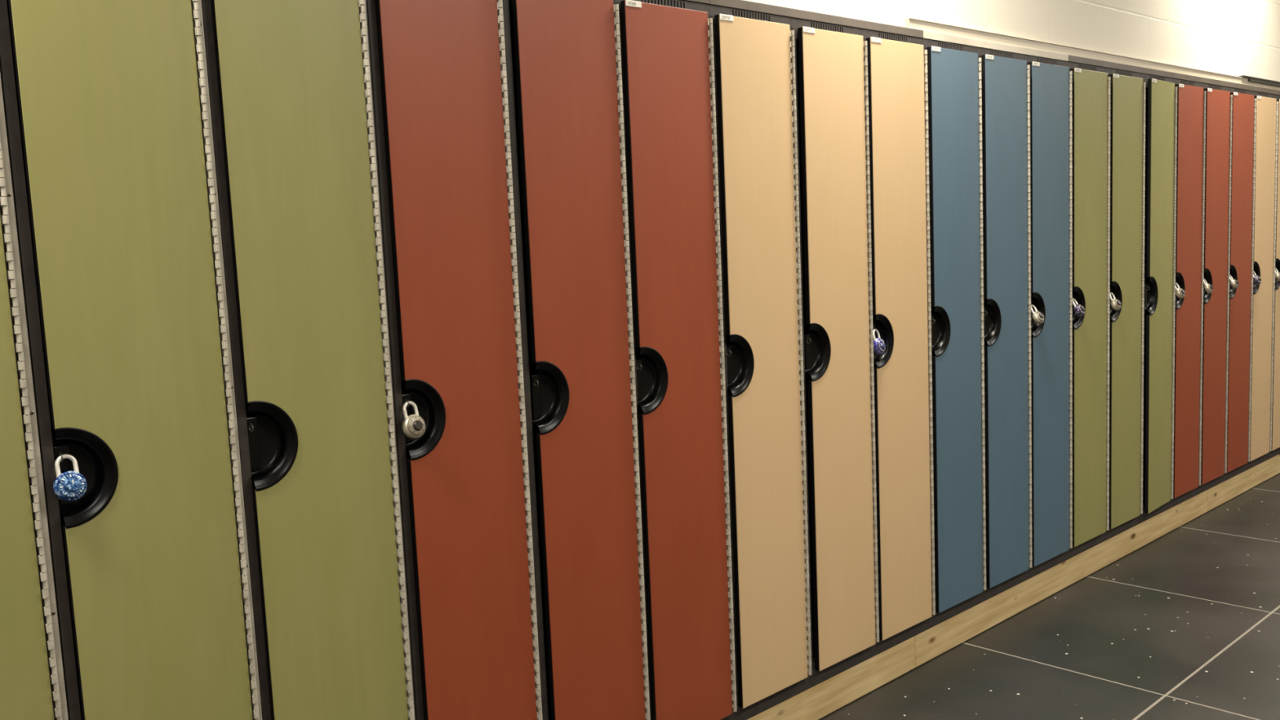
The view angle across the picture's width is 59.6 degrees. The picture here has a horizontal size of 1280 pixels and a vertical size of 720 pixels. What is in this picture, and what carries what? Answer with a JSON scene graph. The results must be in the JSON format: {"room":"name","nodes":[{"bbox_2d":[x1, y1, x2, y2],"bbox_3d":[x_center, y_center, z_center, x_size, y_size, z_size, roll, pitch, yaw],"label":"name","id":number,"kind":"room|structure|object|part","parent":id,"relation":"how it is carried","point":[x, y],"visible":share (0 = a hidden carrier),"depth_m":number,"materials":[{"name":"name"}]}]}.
{"room":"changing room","nodes":[
{"label":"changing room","id":0,"kind":"room"},
{"bbox_2d":[744,0,1279,81],"bbox_3d":[1.057,-0.528,3.925,13.000,2.780,0.564,-9,9,-43],"label":"wall","id":1,"kind":"structure","parent":0,"point":[1234,37],"depth_m":4.24,"materials":[{"name":"beige paint"}]},
{"bbox_2d":[680,0,710,4],"bbox_3d":[-0.172,-0.800,2.327,0.914,0.022,0.018,-9,9,-43],"label":"panel","id":2,"kind":"object","parent":1,"relation":"attached to","point":[702,2],"visible":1,"depth_m":2.61,"materials":[{"name":"brown paint"}]},
{"bbox_2d":[707,0,923,38],"bbox_3d":[0.489,-0.900,2.951,0.914,0.022,0.018,-9,9,-43],"label":"panel","id":3,"kind":"object","parent":1,"relation":"attached to","point":[743,5],"visible":1,"depth_m":2.91,"materials":[{"name":"brown paint"}]},
{"bbox_2d":[922,30,1068,61],"bbox_3d":[1.151,-0.999,3.576,0.914,0.022,0.018,-9,9,-43],"label":"panel","id":4,"kind":"object","parent":1,"relation":"attached to","point":[928,35],"visible":1,"depth_m":3.53,"materials":[{"name":"beige paint"}]},
{"bbox_2d":[905,17,1279,90],"bbox_3d":[2.224,-1.188,4.590,4.018,0.031,0.016,-9,9,-43],"label":"trim","id":5,"kind":"structure","parent":1,"relation":"attached to","point":[911,23],"depth_m":3.87,"materials":[{"name":"beige paint"}]},
{"bbox_2d":[1066,54,1173,78],"bbox_3d":[1.812,-1.099,4.200,0.914,0.022,0.018,-9,9,-43],"label":"panel","id":6,"kind":"object","parent":1,"relation":"attached to","point":[1073,59],"visible":0.97,"depth_m":4.16,"materials":[{"name":"brown paint"}]},
{"bbox_2d":[1173,72,1252,90],"bbox_3d":[2.474,-1.198,4.824,0.914,0.022,0.018,-9,9,-43],"label":"panel","id":7,"kind":"object","parent":1,"relation":"attached to","point":[1176,76],"visible":0.98,"depth_m":4.79,"materials":[{"name":"brown paint"}]},
{"bbox_2d":[1238,75,1279,86],"bbox_3d":[3.196,-1.346,5.502,1.333,0.020,0.024,-9,9,-43],"label":"trim","id":8,"kind":"structure","parent":1,"relation":"attached to","point":[1253,79],"depth_m":5.20,"materials":[{"name":"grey metal"}]},
{"bbox_2d":[1251,85,1279,95],"bbox_3d":[3.025,-1.281,5.345,0.609,0.022,0.018,-9,9,-43],"label":"panel","id":9,"kind":"object","parent":1,"relation":"attached to","point":[1258,89],"visible":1,"depth_m":5.25,"materials":[{"name":"brown paint"}]},
{"bbox_2d":[817,473,1279,719],"bbox_3d":[2.305,0.989,2.845,13.000,0.100,4.000,-9,9,-43],"label":"floor","id":10,"kind":"structure","parent":0,"point":[1184,624],"depth_m":3.50,"materials":[{"name":"stone"}]},
{"bbox_2d":[746,636,915,719],"bbox_3d":[-0.135,1.031,2.510,2.651,0.101,0.038,-9,9,-43],"label":"board","id":11,"kind":"object","parent":10,"relation":"on","point":[831,695],"visible":0.76,"depth_m":3.16,"materials":[{"name":"brown wood"}]},
{"bbox_2d":[0,71,68,719],"bbox_3d":[-1.153,0.217,1.740,0.305,1.776,0.468,-9,9,-43],"label":"locker","id":12,"kind":"object","parent":11,"relation":"on","point":[33,685],"visible":1,"depth_m":1.66,"materials":[{"name":"green metal"}]},
{"bbox_3d":[-1.007,0.217,1.578,0.263,1.708,0.016,-9,9,-43],"label":"door","id":13,"kind":"part","parent":12,"relation":"part of","materials":[{"name":"green laminate"}]},
{"bbox_2d":[0,0,262,719],"bbox_3d":[-0.933,0.183,1.948,0.305,1.776,0.468,-9,9,-43],"label":"locker","id":14,"kind":"object","parent":11,"relation":"on","point":[107,107],"visible":0.99,"depth_m":1.75,"materials":[{"name":"green metal"}]},
{"bbox_3d":[-0.882,0.177,1.713,0.022,0.093,0.005,-9,9,-43],"label":"latch plate","id":15,"kind":"part","parent":14,"relation":"part of","materials":[{"name":"black plastic"}]},
{"bbox_2d":[53,453,87,502],"bbox_3d":[-0.865,0.180,1.695,0.046,0.071,0.034,-9,9,-43],"label":"padlock","id":16,"kind":"object","parent":14,"relation":"attached to","point":[68,486],"visible":1,"depth_m":1.69,"materials":[{"name":"blue metal"}]},
{"bbox_3d":[-0.856,0.189,1.687,0.020,0.020,0.006,-8,-7,-43],"label":"knob","id":17,"kind":"part","parent":16,"relation":"part of","materials":[{"name":"blue metal"}]},
{"bbox_2d":[52,427,118,528],"bbox_3d":[-0.854,0.175,1.726,0.083,0.154,0.027,-9,9,-43],"label":"cup","id":18,"kind":"object","parent":14,"relation":"on","point":[95,450],"depth_m":1.73,"materials":[{"name":"black plastic"}]},
{"bbox_2d":[200,0,416,719],"bbox_3d":[-0.712,0.150,2.157,0.305,1.776,0.468,-9,9,-43],"label":"locker","id":19,"kind":"object","parent":11,"relation":"on","point":[290,82],"visible":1,"depth_m":1.96,"materials":[{"name":"green laminate"}]},
{"bbox_3d":[-0.664,0.144,1.919,0.022,0.093,0.005,-9,9,-43],"label":"latch plate","id":20,"kind":"part","parent":19,"relation":"part of","materials":[{"name":"black plastic"}]},
{"bbox_2d":[245,400,297,491],"bbox_3d":[-0.635,0.142,1.932,0.083,0.154,0.027,-9,9,-43],"label":"cup","id":21,"kind":"object","parent":19,"relation":"on","point":[271,426],"depth_m":1.93,"materials":[{"name":"black plastic"}]},
{"bbox_2d":[366,0,542,719],"bbox_3d":[-0.492,0.117,2.365,0.305,1.776,0.468,-9,9,-43],"label":"locker","id":22,"kind":"object","parent":11,"relation":"on","point":[440,90],"visible":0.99,"depth_m":2.17,"materials":[{"name":"red metal"}]},
{"bbox_3d":[-0.443,0.111,2.128,0.022,0.093,0.005,-9,9,-43],"label":"latch plate","id":23,"kind":"part","parent":22,"relation":"part of","materials":[{"name":"black plastic"}]},
{"bbox_2d":[401,400,425,439],"bbox_3d":[-0.426,0.114,2.109,0.034,0.071,0.046,3,9,42],"label":"padlock","id":24,"kind":"object","parent":22,"relation":"hanging from","point":[413,426],"visible":1,"depth_m":2.10,"materials":[{"name":"beige"}]},
{"bbox_3d":[-0.417,0.123,2.102,0.006,0.020,0.020,-17,-6,43],"label":"knob","id":25,"kind":"part","parent":24,"relation":"part of","materials":[{"name":"black"}]},
{"bbox_2d":[401,378,445,460],"bbox_3d":[-0.414,0.108,2.141,0.083,0.154,0.027,-9,9,-43],"label":"cup","id":26,"kind":"object","parent":22,"relation":"on","point":[428,395],"depth_m":2.15,"materials":[{"name":"black plastic"}]},
{"bbox_2d":[502,0,650,719],"bbox_3d":[-0.270,0.084,2.574,0.308,1.776,0.468,-9,9,-43],"label":"locker","id":27,"kind":"object","parent":11,"relation":"on","point":[563,57],"visible":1,"depth_m":2.39,"materials":[{"name":"red laminate"}]},
{"bbox_3d":[-0.218,0.077,2.341,0.022,0.093,0.005,-9,9,-43],"label":"latch plate","id":28,"kind":"part","parent":27,"relation":"part of","materials":[{"name":"black plastic"}]},
{"bbox_2d":[529,360,568,435],"bbox_3d":[-0.189,0.075,2.354,0.083,0.154,0.027,-9,9,-43],"label":"cup","id":29,"kind":"object","parent":27,"relation":"on","point":[549,380],"depth_m":2.36,"materials":[{"name":"black plastic"}]},
{"bbox_2d":[613,0,737,719],"bbox_3d":[-0.051,0.051,2.781,0.305,1.776,0.468,-9,9,-43],"label":"locker","id":30,"kind":"object","parent":11,"relation":"on","point":[666,48],"visible":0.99,"depth_m":2.60,"materials":[{"name":"red metal"}]},
{"bbox_3d":[-0.003,0.044,2.543,0.022,0.093,0.005,-9,9,-43],"label":"latch plate","id":31,"kind":"part","parent":30,"relation":"part of","materials":[{"name":"black plastic"}]},
{"bbox_2d":[635,346,668,414],"bbox_3d":[0.026,0.042,2.557,0.083,0.154,0.027,-9,9,-43],"label":"cup","id":32,"kind":"object","parent":30,"relation":"on","point":[651,362],"depth_m":2.56,"materials":[{"name":"black plastic"}]},
{"bbox_2d":[709,4,811,719],"bbox_3d":[0.170,0.018,2.989,0.305,1.776,0.468,-9,9,-43],"label":"locker","id":33,"kind":"object","parent":11,"relation":"on","point":[754,53],"visible":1,"depth_m":2.81,"materials":[{"name":"beige metal"}]},
{"bbox_3d":[0.217,0.012,2.751,0.022,0.093,0.005,-9,9,-43],"label":"latch plate","id":34,"kind":"part","parent":33,"relation":"part of","materials":[{"name":"black plastic"}]},
{"bbox_2d":[726,333,754,396],"bbox_3d":[0.245,0.009,2.764,0.083,0.154,0.027,-9,9,-43],"label":"cup","id":35,"kind":"object","parent":33,"relation":"on","point":[740,347],"depth_m":2.77,"materials":[{"name":"black plastic"}]},
{"bbox_2d":[791,17,879,688],"bbox_3d":[0.392,-0.016,3.199,0.308,1.776,0.468,-9,9,-43],"label":"locker","id":36,"kind":"object","parent":11,"relation":"on","point":[832,121],"visible":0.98,"depth_m":3.03,"materials":[{"name":"beige laminate"}]},
{"bbox_3d":[0.444,-0.023,2.965,0.022,0.093,0.005,-9,9,-43],"label":"latch plate","id":37,"kind":"part","parent":36,"relation":"part of","materials":[{"name":"black plastic"}]},
{"bbox_2d":[804,323,831,381],"bbox_3d":[0.473,-0.025,2.978,0.083,0.154,0.027,-9,9,-43],"label":"cup","id":38,"kind":"object","parent":36,"relation":"on","point":[817,340],"depth_m":2.98,"materials":[{"name":"black plastic"}]},
{"bbox_2d":[862,29,935,655],"bbox_3d":[0.611,-0.049,3.405,0.305,1.776,0.468,-9,9,-43],"label":"locker","id":39,"kind":"object","parent":11,"relation":"on","point":[898,118],"visible":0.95,"depth_m":3.23,"materials":[{"name":"beige laminate"}]},
{"bbox_3d":[0.659,-0.055,3.168,0.022,0.093,0.005,-9,9,-43],"label":"latch plate","id":40,"kind":"part","parent":39,"relation":"part of","materials":[{"name":"black plastic"}]},
{"bbox_2d":[872,328,885,354],"bbox_3d":[0.673,-0.052,3.147,0.034,0.071,0.046,3,9,43],"label":"padlock","id":41,"kind":"object","parent":39,"relation":"hanging from","point":[879,345],"visible":0.99,"depth_m":3.14,"materials":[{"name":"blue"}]},
{"bbox_3d":[0.683,-0.043,3.139,0.006,0.020,0.020,-17,-7,43],"label":"knob","id":42,"kind":"part","parent":41,"relation":"part of","materials":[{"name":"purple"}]},
{"bbox_2d":[872,313,893,368],"bbox_3d":[0.688,-0.057,3.182,0.083,0.154,0.027,-9,9,-43],"label":"cup","id":43,"kind":"object","parent":39,"relation":"on","point":[883,322],"depth_m":3.19,"materials":[{"name":"black plastic"}]},
{"bbox_2d":[914,489,1207,667],"bbox_3d":[1.678,0.759,4.220,2.360,0.101,0.038,-9,9,-43],"label":"board","id":44,"kind":"object","parent":10,"relation":"on","point":[951,633],"visible":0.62,"depth_m":3.98,"materials":[{"name":"brown wood"}]},
{"bbox_2d":[923,39,986,626],"bbox_3d":[0.831,-0.082,3.613,0.305,1.776,0.468,-9,9,-43],"label":"locker","id":45,"kind":"object","parent":44,"relation":"on","point":[954,110],"visible":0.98,"depth_m":3.44,"materials":[{"name":"blue laminate"}]},
{"bbox_3d":[0.879,-0.088,3.376,0.022,0.093,0.005,-9,9,-43],"label":"latch plate","id":46,"kind":"part","parent":45,"relation":"part of","materials":[{"name":"black plastic"}]},
{"bbox_2d":[930,305,951,356],"bbox_3d":[0.908,-0.090,3.389,0.083,0.154,0.027,-9,9,-43],"label":"handle","id":47,"kind":"object","parent":45,"relation":"on","point":[940,324],"depth_m":3.40,"materials":[{"name":"black plastic"}]},
{"bbox_2d":[977,47,1031,601],"bbox_3d":[1.052,-0.115,3.821,0.305,1.776,0.468,-9,9,-43],"label":"locker","id":48,"kind":"object","parent":44,"relation":"on","point":[1006,76],"visible":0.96,"depth_m":3.65,"materials":[{"name":"blue laminate"}]},
{"bbox_3d":[1.102,-0.121,3.586,0.022,0.093,0.005,-9,9,-43],"label":"latch plate","id":49,"kind":"part","parent":48,"relation":"part of","materials":[{"name":"black plastic"}]},
{"bbox_2d":[983,298,1001,346],"bbox_3d":[1.131,-0.124,3.599,0.083,0.154,0.027,-9,9,-43],"label":"handle","id":50,"kind":"object","parent":48,"relation":"on","point":[993,308],"depth_m":3.61,"materials":[{"name":"black plastic"}]},
{"bbox_2d":[1025,55,1072,579],"bbox_3d":[1.272,-0.148,4.030,0.305,1.776,0.468,-9,9,-43],"label":"locker","id":51,"kind":"object","parent":44,"relation":"on","point":[1051,135],"visible":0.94,"depth_m":3.86,"materials":[{"name":"blue laminate"}]},
{"bbox_2d":[1031,304,1044,324],"bbox_3d":[1.338,-0.153,3.767,0.046,0.066,0.046,-7,8,-37],"label":"padlock","id":52,"kind":"object","parent":51,"relation":"hanging from","point":[1038,317],"visible":0.99,"depth_m":3.75,"materials":[{"name":"beige"}]},
{"bbox_3d":[1.349,-0.149,3.755,0.020,0.020,0.006,-11,-19,-43],"label":"knob","id":53,"kind":"part","parent":52,"relation":"part of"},
{"bbox_2d":[1031,292,1045,337],"bbox_3d":[1.348,-0.156,3.804,0.083,0.154,0.027,-9,9,-43],"label":"handle","id":54,"kind":"object","parent":51,"relation":"on","point":[1038,299],"depth_m":3.81,"materials":[{"name":"black plastic"}]},
{"bbox_2d":[1067,62,1110,559],"bbox_3d":[1.492,-0.181,4.238,0.305,1.776,0.468,-9,9,-43],"label":"locker","id":55,"kind":"object","parent":44,"relation":"on","point":[1091,85],"visible":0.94,"depth_m":4.06,"materials":[{"name":"green laminate"}]},
{"bbox_2d":[1071,297,1084,316],"bbox_3d":[1.559,-0.187,3.975,0.045,0.066,0.046,-5,7,-19],"label":"padlock","id":56,"kind":"object","parent":55,"relation":"attached to","point":[1079,309],"visible":0.99,"depth_m":3.96,"materials":[{"name":"white"}]},
{"bbox_2d":[1071,286,1085,329],"bbox_3d":[1.567,-0.189,4.011,0.083,0.154,0.027,-9,9,-43],"label":"handle","id":57,"kind":"object","parent":55,"relation":"on","point":[1078,294],"depth_m":4.02,"materials":[{"name":"black plastic"}]},
{"bbox_2d":[1105,67,1146,540],"bbox_3d":[1.713,-0.214,4.446,0.305,1.776,0.468,-9,9,-43],"label":"locker","id":58,"kind":"object","parent":44,"relation":"on","point":[1127,98],"visible":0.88,"depth_m":4.27,"materials":[{"name":"green laminate"}]},
{"bbox_2d":[1109,292,1120,310],"bbox_3d":[1.778,-0.219,4.184,0.046,0.068,0.043,-7,8,-35],"label":"padlock","id":59,"kind":"object","parent":58,"relation":"attached to","point":[1115,304],"visible":0.98,"depth_m":4.17,"materials":[{"name":"beige"}]},
{"bbox_2d":[1109,280,1122,322],"bbox_3d":[1.790,-0.223,4.222,0.083,0.154,0.027,-9,9,-43],"label":"handle","id":60,"kind":"object","parent":58,"relation":"on","point":[1116,288],"depth_m":4.23,"materials":[{"name":"black plastic"}]},
{"bbox_2d":[1137,73,1177,524],"bbox_3d":[1.937,-0.247,4.650,0.305,1.776,0.478,-9,9,-43],"label":"locker","id":61,"kind":"object","parent":44,"relation":"on","point":[1161,99],"visible":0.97,"depth_m":4.48,"materials":[{"name":"green laminate"}]},
{"bbox_3d":[1.993,-0.253,4.407,0.005,0.093,0.022,4,9,43],"label":"latch plate","id":62,"kind":"part","parent":61,"relation":"part of","materials":[{"name":"black plastic"}]},
{"bbox_2d":[1143,275,1158,315],"bbox_3d":[2.021,-0.256,4.421,0.027,0.154,0.083,3,9,43],"label":"handle","id":63,"kind":"object","parent":61,"relation":"on","point":[1151,287],"depth_m":4.43,"materials":[{"name":"black plastic"}]},
{"bbox_2d":[1168,78,1205,508],"bbox_3d":[2.154,-0.281,4.862,0.305,1.776,0.468,-9,9,-43],"label":"locker","id":64,"kind":"object","parent":44,"relation":"on","point":[1191,100],"visible":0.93,"depth_m":4.69,"materials":[{"name":"red laminate"}]},
{"bbox_2d":[1174,271,1185,309],"bbox_3d":[2.232,-0.289,4.639,0.083,0.154,0.027,-9,9,-43],"label":"handle","id":65,"kind":"object","parent":64,"relation":"on","point":[1180,304],"depth_m":4.64,"materials":[{"name":"black plastic"}]},
{"bbox_2d":[1175,283,1185,298],"bbox_3d":[2.220,-0.286,4.600,0.045,0.067,0.045,-3,6,-8],"label":"padlock","id":66,"kind":"object","parent":64,"relation":"attached to","point":[1180,293],"visible":0.99,"depth_m":4.58,"materials":[{"name":"beige"}]},
{"bbox_2d":[1196,83,1232,494],"bbox_3d":[2.374,-0.314,5.070,0.305,1.776,0.468,-9,9,-43],"label":"locker","id":67,"kind":"object","parent":44,"relation":"on","point":[1218,149],"visible":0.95,"depth_m":4.90,"materials":[{"name":"red laminate"}]},
{"bbox_2d":[1203,267,1212,303],"bbox_3d":[2.454,-0.323,4.848,0.083,0.154,0.027,-9,9,-43],"label":"cup","id":68,"kind":"object","parent":67,"relation":"on","point":[1207,298],"depth_m":4.85,"materials":[{"name":"black plastic"}]},
{"bbox_2d":[1203,278,1213,293],"bbox_3d":[2.444,-0.319,4.813,0.045,0.068,0.043,-5,7,-18],"label":"padlock","id":69,"kind":"object","parent":67,"relation":"attached to","point":[1209,288],"visible":0.98,"depth_m":4.80,"materials":[{"name":"beige"}]},
{"bbox_2d":[1207,453,1279,511],"bbox_3d":[2.925,0.571,5.397,1.086,0.101,0.038,-9,9,-43],"label":"board","id":70,"kind":"object","parent":10,"relation":"on","point":[1238,484],"visible":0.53,"depth_m":5.31,"materials":[{"name":"brown wood"}]},
{"bbox_2d":[1222,87,1256,482],"bbox_3d":[2.595,-0.347,5.278,0.305,1.776,0.468,-9,9,-43],"label":"locker","id":71,"kind":"object","parent":70,"relation":"on","point":[1243,128],"visible":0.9,"depth_m":5.11,"materials":[{"name":"red laminate"}]},
{"bbox_2d":[1226,264,1237,298],"bbox_3d":[2.673,-0.356,5.055,0.083,0.154,0.027,-9,9,-43],"label":"cup","id":72,"kind":"object","parent":71,"relation":"on","point":[1233,268],"depth_m":5.06,"materials":[{"name":"black plastic"}]},
{"bbox_2d":[1229,275,1239,288],"bbox_3d":[2.664,-0.353,5.019,0.046,0.066,0.045,-5,7,-21],"label":"padlock","id":73,"kind":"object","parent":71,"relation":"attached to","point":[1234,283],"visible":1,"depth_m":5.00,"materials":[{"name":"beige"}]},
{"bbox_2d":[1245,91,1278,470],"bbox_3d":[2.815,-0.380,5.487,0.305,1.776,0.468,-9,9,-43],"label":"locker","id":74,"kind":"object","parent":70,"relation":"on","point":[1267,114],"visible":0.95,"depth_m":5.32,"materials":[{"name":"beige laminate"}]},
{"bbox_2d":[1253,261,1260,294],"bbox_3d":[2.892,-0.389,5.262,0.083,0.154,0.027,-9,9,-43],"label":"cup","id":75,"kind":"object","parent":74,"relation":"on","point":[1256,266],"depth_m":5.27,"materials":[{"name":"black plastic"}]},
{"bbox_2d":[1253,271,1261,284],"bbox_3d":[2.880,-0.385,5.224,0.045,0.068,0.044,-3,6,-7],"label":"padlock","id":76,"kind":"object","parent":74,"relation":"attached to","point":[1256,279],"visible":1,"depth_m":5.21,"materials":[{"name":"white"}]},
{"bbox_2d":[1266,94,1279,459],"bbox_3d":[3.036,-0.413,5.695,0.305,1.776,0.468,-9,9,-43],"label":"locker","id":77,"kind":"object","parent":70,"relation":"on","point":[1276,378],"visible":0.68,"depth_m":5.49,"materials":[{"name":"beige laminate"}]},
{"bbox_2d":[1274,257,1279,289],"bbox_3d":[3.115,-0.422,5.472,0.083,0.154,0.027,-9,9,-43],"label":"cup","id":78,"kind":"object","parent":77,"relation":"on","point":[1277,286],"depth_m":5.47,"materials":[{"name":"black plastic"}]},
{"bbox_2d":[1275,267,1279,280],"bbox_3d":[3.101,-0.418,5.433,0.042,0.068,0.045,0,7,19],"label":"padlock","id":79,"kind":"object","parent":77,"relation":"attached to","point":[1277,273],"visible":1,"depth_m":5.42,"materials":[{"name":"beige"}]}
]}

